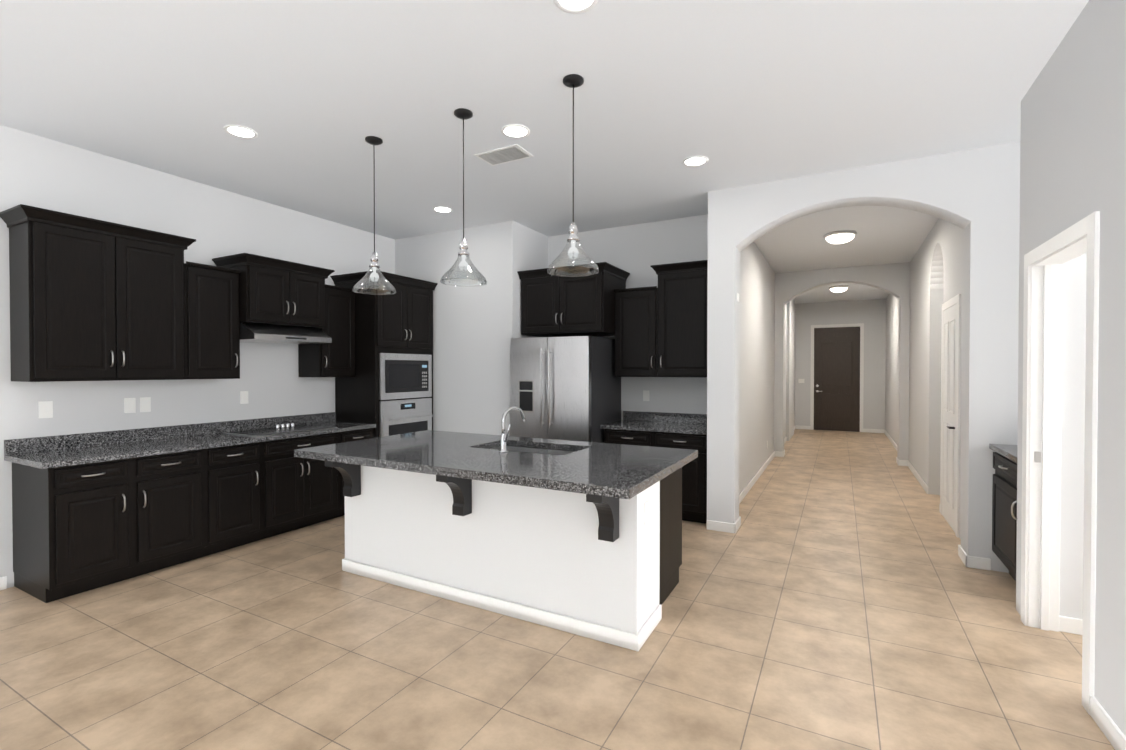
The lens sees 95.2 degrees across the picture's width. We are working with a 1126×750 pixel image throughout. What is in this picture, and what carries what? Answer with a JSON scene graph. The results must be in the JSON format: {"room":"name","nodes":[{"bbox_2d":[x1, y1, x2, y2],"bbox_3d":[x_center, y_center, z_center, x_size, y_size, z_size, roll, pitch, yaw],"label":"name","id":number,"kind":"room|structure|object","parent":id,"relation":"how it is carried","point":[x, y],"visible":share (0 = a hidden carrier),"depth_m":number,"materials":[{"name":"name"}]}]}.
{"room":"kitchen","nodes":[
{"label":"kitchen","id":0,"kind":"room"},
{"bbox_2d":[0,0,1088,303],"bbox_3d":[1.587,-1.698,5.222,8.200,0.080,17.100,0,1,28],"label":"ceiling","id":1,"kind":"structure","parent":0,"point":[314,94],"depth_m":3.03,"materials":[{"name":"paint"}]},
{"bbox_2d":[224,125,257,138],"bbox_3d":[-2.166,-1.634,3.460,0.196,0.007,0.196,0,1,28],"label":"recessed light","id":2,"kind":"object","parent":1,"relation":"in","point":[239,131],"visible":1,"depth_m":3.45,"materials":[{"name":"white plastic"}]},
{"bbox_2d":[352,136,395,294],"bbox_3d":[-1.317,-1.110,3.588,0.287,1.059,0.287,0,1,28],"label":"pendant light","id":3,"kind":"object","parent":1,"relation":"hanging from","point":[374,265],"visible":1,"depth_m":3.57,"materials":[{"name":"clear glass"}]},
{"bbox_2d":[433,206,452,212],"bbox_3d":[-1.203,-1.653,5.145,0.196,0.007,0.196,0,1,28],"label":"recessed light","id":4,"kind":"object","parent":1,"relation":"in","point":[441,209],"visible":1,"depth_m":5.14,"materials":[{"name":"white plastic"}]},
{"bbox_2d":[440,108,486,286],"bbox_3d":[-0.621,-1.105,3.214,0.287,1.059,0.287,0,1,28],"label":"pendant light","id":5,"kind":"object","parent":1,"relation":"hanging from","point":[463,114],"visible":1,"depth_m":3.20,"materials":[{"name":"clear glass"}]},
{"bbox_2d":[474,144,533,165],"bbox_3d":[-0.441,-1.636,3.838,0.380,0.012,0.230,0,1,28],"label":"ceiling vent","id":6,"kind":"object","parent":1,"relation":"in","point":[506,154],"visible":1,"depth_m":3.82,"materials":[{"name":"silver metal"}]},
{"bbox_2d":[501,124,529,137],"bbox_3d":[-0.319,-1.634,3.454,0.196,0.007,0.196,0,1,28],"label":"recessed light","id":7,"kind":"object","parent":1,"relation":"in","point":[515,131],"visible":1,"depth_m":3.45,"materials":[{"name":"white plastic"}]},
{"bbox_2d":[547,74,598,276],"bbox_3d":[0.057,-1.101,2.849,0.287,1.059,0.287,0,1,28],"label":"pendant light","id":8,"kind":"object","parent":1,"relation":"hanging from","point":[573,81],"visible":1,"depth_m":2.83,"materials":[{"name":"clear glass"}]},
{"bbox_2d":[554,0,597,13],"bbox_3d":[0.056,-1.621,2.208,0.196,0.007,0.196,0,1,28],"label":"recessed light","id":9,"kind":"object","parent":1,"relation":"in","point":[575,6],"visible":1,"depth_m":2.26,"materials":[{"name":"white plastic"}]},
{"bbox_2d":[682,156,707,166],"bbox_3d":[1.016,-1.640,3.951,0.196,0.007,0.196,0,1,28],"label":"recessed light","id":10,"kind":"object","parent":1,"relation":"in","point":[694,161],"visible":1,"depth_m":3.95,"materials":[{"name":"white plastic"}]},
{"bbox_2d":[829,285,848,292],"bbox_3d":[5.340,-1.654,9.960,0.350,0.109,0.350,0,1,28],"label":"light","id":11,"kind":"object","parent":1,"relation":"attached to","point":[839,288],"visible":1,"depth_m":9.86,"materials":[{"name":"white glass"}]},
{"bbox_2d":[823,230,856,243],"bbox_3d":[3.272,-1.612,6.076,0.350,0.109,0.350,0,1,28],"label":"light","id":12,"kind":"object","parent":1,"relation":"attached to","point":[840,237],"visible":1,"depth_m":5.98,"materials":[{"name":"white glass"}]},
{"bbox_2d":[0,429,1114,749],"bbox_3d":[1.587,1.422,5.256,8.200,0.060,17.100,0,1,28],"label":"floor","id":13,"kind":"structure","parent":0,"point":[834,593],"depth_m":2.60,"materials":[{"name":"tile"}]},
{"bbox_2d":[12,449,207,602],"bbox_3d":[-3.186,0.984,3.658,0.620,0.848,0.869,0,1,28],"label":"base cabinet","id":14,"kind":"object","parent":13,"relation":"on","point":[78,529],"depth_m":3.39,"materials":[{"name":"brown wood"}]},
{"bbox_2d":[4,412,375,468],"bbox_3d":[-2.805,0.484,4.345,0.635,0.135,2.522,0,1,28],"label":"countertop","id":15,"kind":"structure","parent":14,"relation":"on","point":[46,452],"depth_m":3.88,"materials":[{"name":"stone"}]},
{"bbox_2d":[224,423,337,436],"bbox_3d":[-2.583,0.489,4.741,0.530,0.042,0.760,0,1,28],"label":"cooktop","id":16,"kind":"object","parent":15,"relation":"in","point":[283,429],"visible":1,"depth_m":4.66,"materials":[{"name":"black glass"}]},
{"bbox_2d":[208,442,267,554],"bbox_3d":[-2.876,0.978,4.234,0.620,0.848,0.440,0,1,28],"label":"base cabinet","id":17,"kind":"object","parent":13,"relation":"on","point":[235,472],"depth_m":4.10,"materials":[{"name":"brown wood"}]},
{"bbox_2d":[264,432,343,537],"bbox_3d":[-2.594,0.972,4.758,0.620,0.848,0.750,0,1,28],"label":"base cabinet","id":18,"kind":"object","parent":13,"relation":"on","point":[299,493],"depth_m":4.57,"materials":[{"name":"brown wood"}]},
{"bbox_2d":[344,428,373,514],"bbox_3d":[-2.315,0.967,5.276,0.620,0.848,0.427,0,1,28],"label":"base cabinet","id":19,"kind":"object","parent":13,"relation":"on","point":[354,435],"depth_m":5.13,"materials":[{"name":"brown wood"}]},
{"bbox_2d":[330,270,437,437],"bbox_3d":[-1.989,0.156,5.797,0.693,2.457,0.911,0,1,28],"label":"tall cabinet","id":20,"kind":"object","parent":13,"relation":"on","point":[400,321],"visible":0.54,"depth_m":5.46,"materials":[{"name":"brown wood"}]},
{"bbox_2d":[379,353,431,399],"bbox_3d":[-1.719,0.012,5.679,0.036,0.490,0.760,0,1,28],"label":"microwave","id":21,"kind":"object","parent":20,"relation":"in","point":[402,376],"visible":1,"depth_m":5.62,"materials":[{"name":"silver metal"}]},
{"bbox_2d":[379,398,432,436],"bbox_3d":[-1.693,0.635,5.672,0.096,0.725,0.760,0,1,28],"label":"wall oven","id":22,"kind":"object","parent":20,"relation":"in","point":[396,417],"visible":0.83,"depth_m":5.62,"materials":[{"name":"silver metal"}]},
{"bbox_2d":[325,461,681,633],"bbox_3d":[-0.402,0.992,3.530,2.228,0.836,1.256,0,1,28],"label":"kitchen island","id":23,"kind":"object","parent":13,"relation":"on","point":[612,562],"visible":0.56,"depth_m":3.04,"materials":[{"name":"paint"}]},
{"bbox_2d":[294,430,697,498],"bbox_3d":[-0.470,0.547,3.587,2.490,0.050,1.330,0,1,28],"label":"island countertop","id":24,"kind":"structure","parent":23,"relation":"on","point":[622,471],"depth_m":3.23,"materials":[{"name":"stone"}]},
{"bbox_2d":[499,406,525,452],"bbox_3d":[-0.349,0.369,3.542,0.107,0.306,0.212,0,1,28],"label":"faucet","id":25,"kind":"object","parent":24,"relation":"on","point":[504,440],"visible":1,"depth_m":3.48,"materials":[{"name":"silver metal"}]},
{"bbox_2d":[491,446,572,455],"bbox_3d":[-0.237,0.676,3.736,0.800,0.209,0.470,0,1,28],"label":"sink","id":26,"kind":"object","parent":24,"relation":"in","point":[536,450],"visible":0.02,"depth_m":3.96,"materials":[{"name":"silver metal"}]},
{"bbox_2d":[510,336,620,442],"bbox_3d":[0.028,0.498,5.556,0.920,1.779,0.912,0,1,28],"label":"refrigerator","id":27,"kind":"object","parent":13,"relation":"on","point":[566,388],"visible":0.71,"depth_m":5.19,"materials":[{"name":"silver metal"}]},
{"bbox_2d":[604,429,706,523],"bbox_3d":[1.009,0.967,5.223,1.046,0.848,0.652,0,1,28],"label":"base cabinet","id":28,"kind":"object","parent":13,"relation":"on","point":[694,490],"visible":0.38,"depth_m":4.82,"materials":[{"name":"brown wood"}]},
{"bbox_2d":[601,411,706,434],"bbox_3d":[1.001,0.475,5.232,1.072,0.135,0.635,0,1,28],"label":"countertop","id":29,"kind":"structure","parent":28,"relation":"on","point":[686,423],"depth_m":5.35,"materials":[{"name":"stone"}]},
{"bbox_2d":[992,452,1016,580],"bbox_3d":[3.177,0.974,3.260,0.652,0.878,0.678,0,1,28],"label":"base cabinet","id":30,"kind":"object","parent":13,"relation":"on","point":[1004,518],"visible":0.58,"depth_m":3.40,"materials":[{"name":"brown wood"}]},
{"bbox_2d":[989,444,1016,462],"bbox_3d":[3.183,0.466,3.247,0.635,0.135,0.683,0,1,28],"label":"countertop","id":31,"kind":"structure","parent":30,"relation":"on","point":[1008,451],"depth_m":3.44,"materials":[{"name":"stone"}]},
{"bbox_2d":[0,0,1125,735],"bbox_3d":[-0.377,-0.092,1.464,7.880,3.050,8.830,0,1,28],"label":"wall","id":32,"kind":"structure","parent":0,"point":[1072,154],"depth_m":3.73,"materials":[{"name":"paint"}]},
{"bbox_2d":[38,401,52,417],"bbox_3d":[-3.583,0.240,3.562,0.007,0.116,0.072,0,1,28],"label":"electrical outlet","id":33,"kind":"object","parent":32,"relation":"attached to","point":[45,409],"visible":1,"depth_m":3.56,"materials":[{"name":"white plastic"}]},
{"bbox_2d":[0,204,195,381],"bbox_3d":[-3.282,-0.510,3.698,0.398,1.098,0.982,0,1,28],"label":"upper cabinet","id":34,"kind":"object","parent":32,"relation":"attached to","point":[91,299],"visible":1,"depth_m":3.51,"materials":[{"name":"brown wood"}]},
{"bbox_2d":[124,398,135,412],"bbox_3d":[-3.356,0.236,3.985,0.007,0.116,0.072,0,1,28],"label":"electrical outlet","id":35,"kind":"object","parent":32,"relation":"attached to","point":[129,405],"visible":1,"depth_m":3.98,"materials":[{"name":"white plastic"}]},
{"bbox_2d":[140,397,150,411],"bbox_3d":[-3.308,0.235,4.072,0.008,0.116,0.072,0,1,28],"label":"light switch","id":36,"kind":"object","parent":32,"relation":"attached to","point":[145,404],"visible":1,"depth_m":4.07,"materials":[{"name":"white plastic"}]},
{"bbox_2d":[184,261,240,378],"bbox_3d":[-2.983,-0.428,4.276,0.378,0.922,0.418,0,1,28],"label":"upper cabinet","id":37,"kind":"object","parent":32,"relation":"attached to","point":[212,321],"visible":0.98,"depth_m":4.18,"materials":[{"name":"brown wood"}]},
{"bbox_2d":[240,391,247,403],"bbox_3d":[-2.943,0.207,4.750,0.008,0.116,0.072,0,1,28],"label":"light switch","id":38,"kind":"object","parent":32,"relation":"attached to","point":[243,397],"visible":1,"depth_m":4.74,"materials":[{"name":"white plastic"}]},
{"bbox_2d":[212,253,334,328],"bbox_3d":[-2.652,-0.738,4.765,0.493,0.566,0.862,0,1,28],"label":"upper cabinet","id":39,"kind":"object","parent":32,"relation":"attached to","point":[274,291],"visible":0.96,"depth_m":4.58,"materials":[{"name":"brown wood"}]},
{"bbox_2d":[240,323,331,343],"bbox_3d":[-2.639,-0.380,4.762,0.522,0.146,0.750,0,1,28],"label":"range hood","id":40,"kind":"object","parent":39,"relation":"attached to","point":[252,332],"visible":0.83,"depth_m":4.61,"materials":[{"name":"silver metal"}]},
{"bbox_2d":[298,284,356,376],"bbox_3d":[-2.421,-0.440,5.320,0.378,0.922,0.428,0,1,28],"label":"upper cabinet","id":41,"kind":"object","parent":32,"relation":"attached to","point":[335,357],"visible":0.75,"depth_m":5.21,"materials":[{"name":"brown wood"}]},
{"bbox_2d":[0,425,1125,749],"bbox_3d":[1.147,1.348,5.378,6.630,0.085,16.900,0,1,28],"label":"baseboard","id":42,"kind":"structure","parent":32,"relation":"attached to","point":[1098,713],"depth_m":3.03,"materials":[{"name":"white wood"}]},
{"bbox_2d":[517,262,629,336],"bbox_3d":[0.124,-0.787,5.663,1.046,0.688,0.683,0,1,28],"label":"upper cabinet","id":43,"kind":"object","parent":32,"relation":"attached to","point":[563,305],"visible":0.92,"depth_m":5.40,"materials":[{"name":"brown wood"}]},
{"bbox_2d":[614,286,657,376],"bbox_3d":[0.819,-0.442,5.466,0.468,0.922,0.378,0,1,28],"label":"upper cabinet","id":44,"kind":"object","parent":32,"relation":"attached to","point":[636,332],"visible":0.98,"depth_m":5.32,"materials":[{"name":"brown wood"}]},
{"bbox_2d":[643,390,648,400],"bbox_3d":[0.912,0.228,5.635,0.072,0.116,0.007,0,1,28],"label":"electrical outlet","id":45,"kind":"object","parent":32,"relation":"attached to","point":[645,395],"visible":1,"depth_m":5.63,"materials":[{"name":"white plastic"}]},
{"bbox_2d":[651,260,707,377],"bbox_3d":[1.253,-0.542,5.220,0.628,1.128,0.398,0,1,28],"label":"upper cabinet","id":46,"kind":"object","parent":32,"relation":"attached to","point":[682,319],"visible":0.69,"depth_m":5.09,"materials":[{"name":"brown wood"}]},
{"bbox_2d":[1020,211,1099,714],"bbox_3d":[2.491,0.369,2.520,0.146,2.105,0.930,0,1,28],"label":"door frame","id":47,"kind":"structure","parent":32,"relation":"attached to","point":[1041,423],"depth_m":2.84,"materials":[{"name":"white wood"}]},
{"bbox_2d":[707,142,1019,572],"bbox_3d":[4.716,-0.163,7.995,2.840,3.050,9.120,0,1,28],"label":"wall","id":48,"kind":"structure","parent":0,"point":[758,353],"depth_m":4.60,"materials":[{"name":"paint"}]},
{"bbox_2d":[814,327,859,431],"bbox_3d":[6.431,0.096,12.091,0.954,2.432,0.042,0,1,28],"label":"front door","id":49,"kind":"structure","parent":48,"relation":"in","point":[837,374],"depth_m":12.07,"materials":[{"name":"brown wood"}]},
{"bbox_2d":[810,323,863,431],"bbox_3d":[6.438,0.062,12.103,1.100,2.510,0.018,0,1,28],"label":"door frame","id":50,"kind":"structure","parent":48,"relation":"attached to","point":[861,325],"depth_m":12.01,"materials":[{"name":"white wood"}]},
{"bbox_2d":[942,304,956,531],"bbox_3d":[3.589,0.379,4.809,0.059,2.019,0.704,0,1,28],"label":"hall door","id":51,"kind":"structure","parent":48,"relation":"in","point":[949,414],"depth_m":4.75,"materials":[{"name":"white wood"}]},
{"bbox_2d":[940,294,960,536],"bbox_3d":[3.609,0.347,4.798,0.016,2.100,0.850,0,1,28],"label":"door frame","id":52,"kind":"structure","parent":48,"relation":"attached to","point":[957,299],"depth_m":4.45,"materials":[{"name":"white wood"}]}
]}

